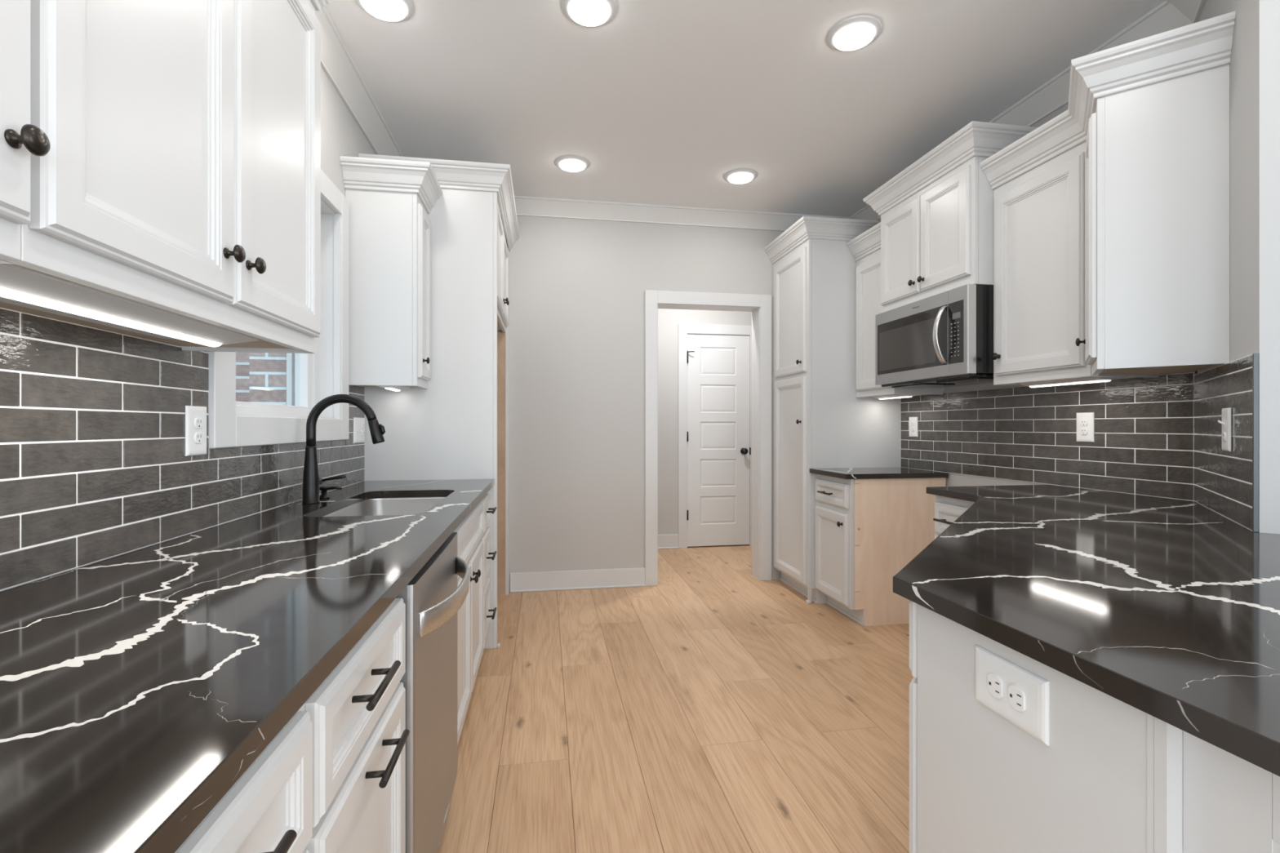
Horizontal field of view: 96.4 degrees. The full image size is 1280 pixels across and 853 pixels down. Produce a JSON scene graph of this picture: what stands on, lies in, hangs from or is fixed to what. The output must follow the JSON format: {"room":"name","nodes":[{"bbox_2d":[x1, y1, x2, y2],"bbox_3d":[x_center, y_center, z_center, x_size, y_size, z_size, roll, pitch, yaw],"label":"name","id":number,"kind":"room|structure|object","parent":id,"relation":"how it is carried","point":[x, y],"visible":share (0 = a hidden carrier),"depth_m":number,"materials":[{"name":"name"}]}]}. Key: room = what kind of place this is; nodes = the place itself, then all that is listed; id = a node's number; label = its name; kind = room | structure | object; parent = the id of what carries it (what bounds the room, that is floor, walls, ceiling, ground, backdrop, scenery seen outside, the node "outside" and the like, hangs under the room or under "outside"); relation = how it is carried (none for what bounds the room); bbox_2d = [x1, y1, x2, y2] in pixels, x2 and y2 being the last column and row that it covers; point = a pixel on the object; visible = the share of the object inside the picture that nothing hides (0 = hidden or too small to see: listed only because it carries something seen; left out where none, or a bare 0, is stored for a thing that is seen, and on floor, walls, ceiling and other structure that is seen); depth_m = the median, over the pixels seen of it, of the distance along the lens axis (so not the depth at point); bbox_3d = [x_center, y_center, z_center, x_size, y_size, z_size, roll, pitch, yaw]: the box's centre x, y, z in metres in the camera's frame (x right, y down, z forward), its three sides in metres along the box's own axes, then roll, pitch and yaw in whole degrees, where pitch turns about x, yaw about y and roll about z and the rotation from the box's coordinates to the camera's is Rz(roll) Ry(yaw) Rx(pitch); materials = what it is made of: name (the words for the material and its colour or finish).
{"room":"kitchen","nodes":[
{"label":"kitchen","id":0,"kind":"room"},
{"bbox_2d":[0,66,375,591],"bbox_3d":[-1.114,-0.215,0.601,0.178,2.790,9.550,0,0,-9],"label":"wall","id":1,"kind":"structure","parent":0,"point":[95,467],"depth_m":1.23,"materials":[{"name":"grey tile"}]},
{"bbox_2d":[0,0,50,260],"bbox_3d":[-0.817,-0.651,0.425,0.369,0.917,0.446,0,0,-9],"label":"upper cabinet","id":2,"kind":"object","parent":1,"relation":"attached to","point":[19,138],"visible":1,"depth_m":0.64,"materials":[{"name":"white paint"}]},
{"bbox_2d":[0,263,258,346],"bbox_3d":[-0.895,-0.189,0.888,0.195,0.025,0.805,0,0,-9],"label":"light","id":3,"kind":"object","parent":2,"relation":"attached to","point":[20,286],"visible":0.96,"depth_m":0.91,"materials":[{"name":"white plastic"}]},
{"bbox_2d":[0,287,222,346],"bbox_3d":[-0.884,-0.180,0.887,0.033,0.007,0.780,0,0,-9],"label":"diffuser","id":4,"kind":"object","parent":3,"relation":"attached to","point":[13,293],"depth_m":0.93,"materials":[{"name":"white plastic"}]},
{"bbox_2d":[0,0,333,353],"bbox_3d":[-0.883,-0.711,0.888,0.391,1.037,1.382,0,0,-9],"label":"upper cabinet","id":5,"kind":"object","parent":1,"relation":"attached to","point":[180,173],"visible":0.99,"depth_m":0.97,"materials":[{"name":"white paint"}]},
{"bbox_2d":[0,307,364,591],"bbox_3d":[-1.144,0.039,1.292,0.010,0.482,3.323,0,0,-9],"label":"tile backsplash","id":6,"kind":"structure","parent":1,"relation":"attached to","point":[95,466],"depth_m":1.21,"materials":[{"name":"grey tile"}]},
{"bbox_2d":[185,405,206,456],"bbox_3d":[-1.170,0.012,1.513,0.010,0.130,0.088,0,0,-9],"label":"wall outlet","id":7,"kind":"object","parent":1,"relation":"attached to","point":[195,416],"visible":1,"depth_m":1.50,"materials":[{"name":"white plastic"}]},
{"bbox_2d":[194,432,203,443],"bbox_3d":[-1.167,0.032,1.513,0.003,0.028,0.034,0,0,-9],"label":"receptacle","id":8,"kind":"object","parent":7,"relation":"attached to","point":[198,437],"depth_m":1.51,"materials":[{"name":"white plastic"}]},
{"bbox_2d":[194,417,203,428],"bbox_3d":[-1.167,-0.007,1.513,0.003,0.028,0.034,0,0,-9],"label":"receptacle","id":9,"kind":"object","parent":7,"relation":"attached to","point":[198,422],"depth_m":1.51,"materials":[{"name":"white plastic"}]},
{"bbox_2d":[205,168,348,448],"bbox_3d":[-1.385,-0.492,2.094,0.253,1.107,1.093,0,0,-9],"label":"window","id":10,"kind":"structure","parent":1,"relation":"in","point":[311,378],"depth_m":2.49,"materials":[{"name":"white paint"}]},
{"bbox_2d":[353,417,364,443],"bbox_3d":[-1.385,0.020,2.839,0.020,0.125,0.165,0,0,-9],"label":"switch plate","id":11,"kind":"object","parent":1,"relation":"attached to","point":[358,423],"visible":1,"depth_m":2.82,"materials":[{"name":"white plastic"}]},
{"bbox_2d":[339,155,442,389],"bbox_3d":[-1.200,-0.711,2.798,0.391,1.037,0.334,0,0,-9],"label":"upper cabinet","id":12,"kind":"object","parent":1,"relation":"attached to","point":[389,233],"visible":0.99,"depth_m":2.70,"materials":[{"name":"white paint"}]},
{"bbox_2d":[375,385,410,391],"bbox_3d":[-1.221,-0.189,2.833,0.120,0.025,0.190,0,0,-9],"label":"light","id":13,"kind":"object","parent":12,"relation":"attached to","point":[397,388],"visible":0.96,"depth_m":2.78,"materials":[{"name":"white plastic"}]},
{"bbox_2d":[384,387,400,391],"bbox_3d":[-1.223,-0.180,2.830,0.034,0.007,0.165,0,0,-9],"label":"diffuser","id":14,"kind":"object","parent":13,"relation":"attached to","point":[397,389],"depth_m":2.80,"materials":[{"name":"white plastic"}]},
{"bbox_2d":[315,0,1205,231],"bbox_3d":[0.715,-1.558,0.215,3.326,0.105,8.150,0,0,-9],"label":"trim","id":15,"kind":"structure","parent":1,"relation":"attached to","point":[336,61],"depth_m":2.90,"materials":[{"name":"white paint"}]},
{"bbox_2d":[500,214,784,591],"bbox_3d":[1.562,-0.215,4.563,6.422,2.790,0.150,0,0,-9],"label":"wall","id":16,"kind":"structure","parent":0,"point":[578,286],"depth_m":4.17,"materials":[{"name":"grey paint"}]},
{"bbox_2d":[510,567,645,592],"bbox_3d":[-0.443,1.113,4.141,0.974,0.135,0.026,0,0,-9],"label":"baseboard","id":17,"kind":"structure","parent":16,"relation":"attached to","point":[538,581],"depth_m":4.14,"materials":[{"name":"white paint"}]},
{"bbox_2d":[644,289,771,586],"bbox_3d":[0.509,0.088,4.388,0.985,2.184,0.186,0,0,-9],"label":"trim","id":18,"kind":"structure","parent":16,"relation":"attached to","point":[760,305],"depth_m":4.36,"materials":[{"name":"white paint"}]},
{"bbox_2d":[438,544,913,852],"bbox_3d":[2.131,1.210,1.114,6.430,0.060,9.500,0,0,-9],"label":"floor","id":19,"kind":"structure","parent":0,"point":[711,707],"depth_m":2.28,"materials":[{"name":"brown wood"}]},
{"bbox_2d":[174,707,312,852],"bbox_3d":[-0.657,0.745,0.460,0.654,0.870,0.453,0,0,-9],"label":"base cabinet","id":20,"kind":"object","parent":19,"relation":"on","point":[268,809],"visible":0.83,"depth_m":0.61,"materials":[{"name":"white paint"}]},
{"bbox_2d":[301,597,409,852],"bbox_3d":[-0.733,0.745,0.915,0.654,0.870,0.468,0,0,-9],"label":"base cabinet","id":21,"kind":"object","parent":19,"relation":"on","point":[357,713],"visible":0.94,"depth_m":0.92,"materials":[{"name":"white paint"}]},
{"bbox_2d":[395,532,469,852],"bbox_3d":[-0.792,0.752,1.458,0.675,0.855,0.612,0,0,-9],"label":"dishwasher","id":22,"kind":"object","parent":19,"relation":"on","point":[433,599],"visible":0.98,"depth_m":1.36,"materials":[{"name":"silver metal"}]},
{"bbox_2d":[358,153,519,648],"bbox_3d":[-1.135,-0.092,3.471,0.742,2.545,1.116,0,0,-9],"label":"refrigerator surround","id":23,"kind":"object","parent":19,"relation":"on","point":[457,427],"visible":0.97,"depth_m":3.01,"materials":[{"name":"white paint"}]},
{"bbox_2d":[453,502,483,746],"bbox_3d":[-0.952,0.745,2.206,0.645,0.870,0.908,0,0,-9],"label":"base cabinet","id":24,"kind":"object","parent":19,"relation":"on","point":[469,531],"visible":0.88,"depth_m":2.24,"materials":[{"name":"white paint"}]},
{"bbox_2d":[0,479,494,852],"bbox_3d":[-0.820,0.295,1.346,0.647,0.030,3.324,0,0,-9],"label":"countertop","id":25,"kind":"structure","parent":24,"relation":"on","point":[138,687],"depth_m":0.69,"materials":[{"name":"black stone"}]},
{"bbox_2d":[319,485,342,498],"bbox_3d":[-1.206,0.257,2.223,0.089,0.046,0.049,0,0,-9],"label":"soap dispenser","id":26,"kind":"object","parent":25,"relation":"on","point":[324,489],"visible":0.94,"depth_m":2.21,"materials":[{"name":"black metal"}]},
{"bbox_2d":[302,394,385,504],"bbox_3d":[-1.090,0.081,2.131,0.284,0.398,0.118,0,0,-9],"label":"faucet","id":27,"kind":"object","parent":25,"relation":"on","point":[311,480],"visible":1,"depth_m":2.08,"materials":[{"name":"black metal"}]},
{"bbox_2d":[323,496,446,516],"bbox_3d":[-0.932,0.413,2.143,0.411,0.209,0.767,0,0,-9],"label":"sink","id":28,"kind":"object","parent":25,"relation":"in","point":[388,505],"visible":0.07,"depth_m":2.48,"materials":[{"name":"silver metal"}]},
{"bbox_2d":[479,493,497,648],"bbox_3d":[-1.049,0.745,2.822,0.654,0.870,0.337,0,0,-9],"label":"base cabinet","id":29,"kind":"object","parent":19,"relation":"on","point":[486,500],"visible":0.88,"depth_m":2.88,"materials":[{"name":"white paint"}]},
{"bbox_2d":[764,216,901,604],"bbox_3d":[1.374,-0.092,4.109,0.748,2.545,0.680,0,0,-9],"label":"pantry cabinet","id":30,"kind":"object","parent":19,"relation":"on","point":[820,421],"visible":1,"depth_m":3.85,"materials":[{"name":"white paint"}]},
{"bbox_2d":[815,474,946,626],"bbox_3d":[1.480,0.745,3.626,0.676,0.870,0.449,0,0,-9],"label":"base cabinet","id":31,"kind":"object","parent":19,"relation":"on","point":[868,531],"visible":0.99,"depth_m":3.41,"materials":[{"name":"white paint"}]},
{"bbox_2d":[809,466,948,479],"bbox_3d":[1.489,0.295,3.616,0.664,0.030,0.471,0,0,-9],"label":"countertop","id":32,"kind":"structure","parent":31,"relation":"on","point":[895,472],"depth_m":3.44,"materials":[{"name":"black stone"}]},
{"bbox_2d":[933,494,975,538],"bbox_3d":[1.664,0.745,2.515,0.676,0.870,0.347,0,0,-9],"label":"base cabinet","id":33,"kind":"object","parent":19,"relation":"on","point":[947,509],"visible":0.12,"depth_m":2.54,"materials":[{"name":"white paint"}]},
{"bbox_2d":[909,600,1279,852],"bbox_3d":[1.149,0.745,1.257,1.087,0.870,2.735,0,0,20],"label":"base cabinet","id":34,"kind":"object","parent":19,"relation":"on","point":[1113,776],"visible":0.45,"depth_m":0.75,"materials":[{"name":"white paint"}]},
{"bbox_2d":[975,644,1049,746],"bbox_3d":[0.532,0.384,0.827,0.010,0.086,0.130,0,0,-9],"label":"wall outlet","id":35,"kind":"object","parent":34,"relation":"attached to","point":[1020,696],"visible":1,"depth_m":0.81,"materials":[{"name":"white plastic"}]},
{"bbox_2d":[987,673,1003,698],"bbox_3d":[0.525,0.384,0.846,0.003,0.034,0.028,0,0,-9],"label":"receptacle","id":36,"kind":"object","parent":35,"relation":"attached to","point":[995,681],"depth_m":0.84,"materials":[{"name":"white plastic"}]},
{"bbox_2d":[1008,684,1025,711],"bbox_3d":[0.532,0.384,0.807,0.003,0.034,0.028,0,0,-9],"label":"receptacle","id":37,"kind":"object","parent":35,"relation":"attached to","point":[1016,693],"depth_m":0.81,"materials":[{"name":"white plastic"}]},
{"bbox_2d":[893,484,1279,776],"bbox_3d":[1.230,0.295,1.331,1.281,0.030,3.145,0,0,18],"label":"countertop","id":38,"kind":"structure","parent":34,"relation":"on","point":[1168,609],"depth_m":0.96,"materials":[{"name":"black stone"}]},
{"bbox_2d":[657,308,751,534],"bbox_3d":[0.622,-0.215,5.106,3.100,2.790,1.230,0,0,-9],"label":"wall","id":39,"kind":"structure","parent":0,"point":[668,320],"depth_m":5.52,"materials":[{"name":"grey paint"}]},
{"bbox_2d":[657,533,678,549],"bbox_3d":[-0.256,1.113,5.418,1.270,0.135,0.026,0,0,-9],"label":"baseboard","id":40,"kind":"structure","parent":39,"relation":"attached to","point":[664,541],"depth_m":5.50,"materials":[{"name":"white paint"}]},
{"bbox_2d":[678,323,751,548],"bbox_3d":[0.759,0.095,5.662,0.814,2.170,0.158,0,0,-9],"label":"trim","id":41,"kind":"structure","parent":39,"relation":"attached to","point":[683,329],"depth_m":5.53,"materials":[{"name":"white paint"}]},
{"bbox_2d":[687,333,751,546],"bbox_3d":[0.773,0.137,5.583,0.648,2.063,0.099,0,0,-9],"label":"door","id":42,"kind":"structure","parent":39,"relation":"in","point":[719,451],"depth_m":5.60,"materials":[{"name":"white paint"}]},
{"bbox_2d":[324,0,1165,217],"bbox_3d":[2.097,-1.660,1.109,6.700,0.100,9.700,0,0,-9],"label":"ceiling","id":43,"kind":"structure","parent":0,"point":[662,100],"depth_m":2.71,"materials":[{"name":"white paint"}]},
{"bbox_2d":[354,0,413,22],"bbox_3d":[-0.972,-1.595,2.170,0.212,0.029,0.212,0,0,-9],"label":"recessed light","id":44,"kind":"object","parent":43,"relation":"in","point":[388,11],"visible":1,"depth_m":2.18,"materials":[{"name":"white paint"}]},
{"bbox_2d":[555,155,589,172],"bbox_3d":[-0.414,-1.595,3.499,0.212,0.029,0.212,0,0,-9],"label":"recessed light","id":45,"kind":"object","parent":43,"relation":"in","point":[572,163],"visible":1,"depth_m":3.46,"materials":[{"name":"white paint"}]},
{"bbox_2d":[561,0,617,26],"bbox_3d":[-0.195,-1.595,2.198,0.212,0.029,0.212,0,0,-9],"label":"recessed light","id":46,"kind":"object","parent":43,"relation":"in","point":[585,13],"visible":1,"depth_m":2.19,"materials":[{"name":"white paint"}]},
{"bbox_2d":[724,168,757,183],"bbox_3d":[0.646,-1.595,3.676,0.212,0.029,0.212,0,0,-9],"label":"recessed light","id":47,"kind":"object","parent":43,"relation":"in","point":[741,175],"visible":1,"depth_m":3.63,"materials":[{"name":"white paint"}]},
{"bbox_2d":[826,15,881,51],"bbox_3d":[0.877,-1.595,2.345,0.212,0.029,0.212,0,0,-9],"label":"recessed light","id":48,"kind":"object","parent":43,"relation":"in","point":[855,33],"visible":1,"depth_m":2.31,"materials":[{"name":"white paint"}]},
{"bbox_2d":[879,90,1197,502],"bbox_3d":[1.946,-0.215,3.309,0.136,2.790,2.450,0,0,-9],"label":"wall","id":49,"kind":"structure","parent":0,"point":[982,434],"depth_m":2.68,"materials":[{"name":"grey tile"}]},
{"bbox_2d":[846,222,944,397],"bbox_3d":[1.621,-0.711,3.660,0.409,1.037,0.427,0,0,-9],"label":"upper cabinet","id":50,"kind":"object","parent":49,"relation":"attached to","point":[867,243],"visible":0.16,"depth_m":3.67,"materials":[{"name":"white paint"}]},
{"bbox_2d":[872,394,919,399],"bbox_3d":[1.632,-0.189,3.662,0.120,0.025,0.330,0,0,-9],"label":"light","id":51,"kind":"object","parent":50,"relation":"attached to","point":[891,396],"visible":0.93,"depth_m":3.61,"materials":[{"name":"white plastic"}]},
{"bbox_2d":[878,395,911,399],"bbox_3d":[1.630,-0.180,3.659,0.034,0.007,0.305,0,0,-9],"label":"diffuser","id":52,"kind":"object","parent":51,"relation":"attached to","point":[895,397],"depth_m":3.63,"materials":[{"name":"white plastic"}]},
{"bbox_2d":[909,417,917,436],"bbox_3d":[1.796,0.005,3.763,0.010,0.130,0.088,0,0,-9],"label":"wall outlet","id":53,"kind":"object","parent":49,"relation":"attached to","point":[913,420],"visible":1,"depth_m":3.75,"materials":[{"name":"white plastic"}]},
{"bbox_2d":[862,120,1055,313],"bbox_3d":[1.674,-1.022,3.069,0.498,0.716,0.900,0,0,-9],"label":"upper cabinet","id":54,"kind":"object","parent":49,"relation":"attached to","point":[936,214],"visible":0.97,"depth_m":2.86,"materials":[{"name":"white paint"}]},
{"bbox_2d":[875,284,993,388],"bbox_3d":[1.654,-0.445,3.066,0.512,0.438,0.753,0,0,-9],"label":"microwave","id":55,"kind":"object","parent":54,"relation":"attached to","point":[944,340],"visible":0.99,"depth_m":2.86,"materials":[{"name":"silver metal"}]},
{"bbox_2d":[901,372,1195,501],"bbox_3d":[1.929,0.039,3.022,0.010,0.482,1.787,0,0,-9],"label":"tile backsplash","id":56,"kind":"structure","parent":49,"relation":"attached to","point":[1144,444],"depth_m":2.66,"materials":[{"name":"grey tile"}]},
{"bbox_2d":[991,140,1159,385],"bbox_3d":[1.835,-0.651,2.466,0.378,0.917,0.484,0,0,-9],"label":"upper cabinet","id":57,"kind":"object","parent":49,"relation":"attached to","point":[1039,214],"visible":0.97,"depth_m":2.41,"materials":[{"name":"white paint"}]},
{"bbox_2d":[1019,376,1123,387],"bbox_3d":[1.833,-0.189,2.454,0.120,0.025,0.380,0,0,-9],"label":"light","id":58,"kind":"object","parent":57,"relation":"attached to","point":[1091,379],"visible":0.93,"depth_m":2.40,"materials":[{"name":"white plastic"}]},
{"bbox_2d":[1029,380,1111,387],"bbox_3d":[1.831,-0.180,2.451,0.034,0.007,0.355,0,0,-9],"label":"diffuser","id":59,"kind":"object","parent":58,"relation":"attached to","point":[1078,382],"depth_m":2.43,"materials":[{"name":"white plastic"}]},
{"bbox_2d":[1076,412,1094,442],"bbox_3d":[1.995,0.005,2.567,0.010,0.132,0.084,0,0,-9],"label":"wall outlet","id":60,"kind":"object","parent":49,"relation":"attached to","point":[1086,420],"visible":1,"depth_m":2.56,"materials":[{"name":"white plastic"}]},
{"bbox_2d":[1080,428,1087,435],"bbox_3d":[1.992,0.025,2.566,0.003,0.028,0.034,0,0,-9],"label":"receptacle","id":61,"kind":"object","parent":60,"relation":"attached to","point":[1082,431],"depth_m":2.57,"materials":[{"name":"grey plastic"}]},
{"bbox_2d":[1080,419,1087,426],"bbox_3d":[1.992,-0.015,2.566,0.003,0.028,0.034,0,0,-9],"label":"receptacle","id":62,"kind":"object","parent":60,"relation":"attached to","point":[1082,422],"depth_m":2.57,"materials":[{"name":"grey plastic"}]},
{"bbox_2d":[1193,0,1279,533],"bbox_3d":[1.934,-0.215,1.837,0.131,2.790,0.892,0,0,36],"label":"wall","id":63,"kind":"structure","parent":0,"point":[1241,485],"depth_m":1.55,"materials":[{"name":"grey paint"}]},
{"bbox_2d":[979,10,1235,376],"bbox_3d":[1.690,-0.711,2.203,0.713,1.037,0.743,0,0,36],"label":"upper cabinet","id":64,"kind":"object","parent":63,"relation":"attached to","point":[1157,150],"visible":1,"depth_m":1.85,"materials":[{"name":"white paint"}]},
{"bbox_2d":[1193,354,1252,530],"bbox_3d":[1.854,0.044,1.827,0.010,0.472,0.761,0,0,36],"label":"backsplash","id":65,"kind":"structure","parent":63,"relation":"attached to","point":[1223,479],"depth_m":1.76,"materials":[{"name":"grey tile"}]},
{"bbox_2d":[1217,407,1231,451],"bbox_3d":[1.768,0.010,1.735,0.020,0.130,0.088,0,0,36],"label":"switch plate","id":66,"kind":"object","parent":63,"relation":"attached to","point":[1226,412],"visible":1,"depth_m":1.71,"materials":[{"name":"white plastic"}]},
{"bbox_2d":[1222,431,1226,441],"bbox_3d":[1.770,0.032,1.734,0.003,0.028,0.034,0,0,36],"label":"receptacle","id":67,"kind":"object","parent":66,"relation":"attached to","point":[1224,433],"depth_m":1.73,"materials":[{"name":"grey plastic"}]},
{"bbox_3d":[0.492,1.505,-2.959,24.000,0.050,26.000,0,0,-9],"label":"ground","id":68,"kind":"structure","parent":0,"visible":0},
{"bbox_2d":[235,351,286,404],"bbox_3d":[-3.128,-0.770,1.761,3.405,4.500,6.300,0,0,-9],"label":"brick wall","id":69,"kind":"structure","parent":68,"relation":"on","point":[260,377],"depth_m":2.57,"materials":[{"name":"brick"}]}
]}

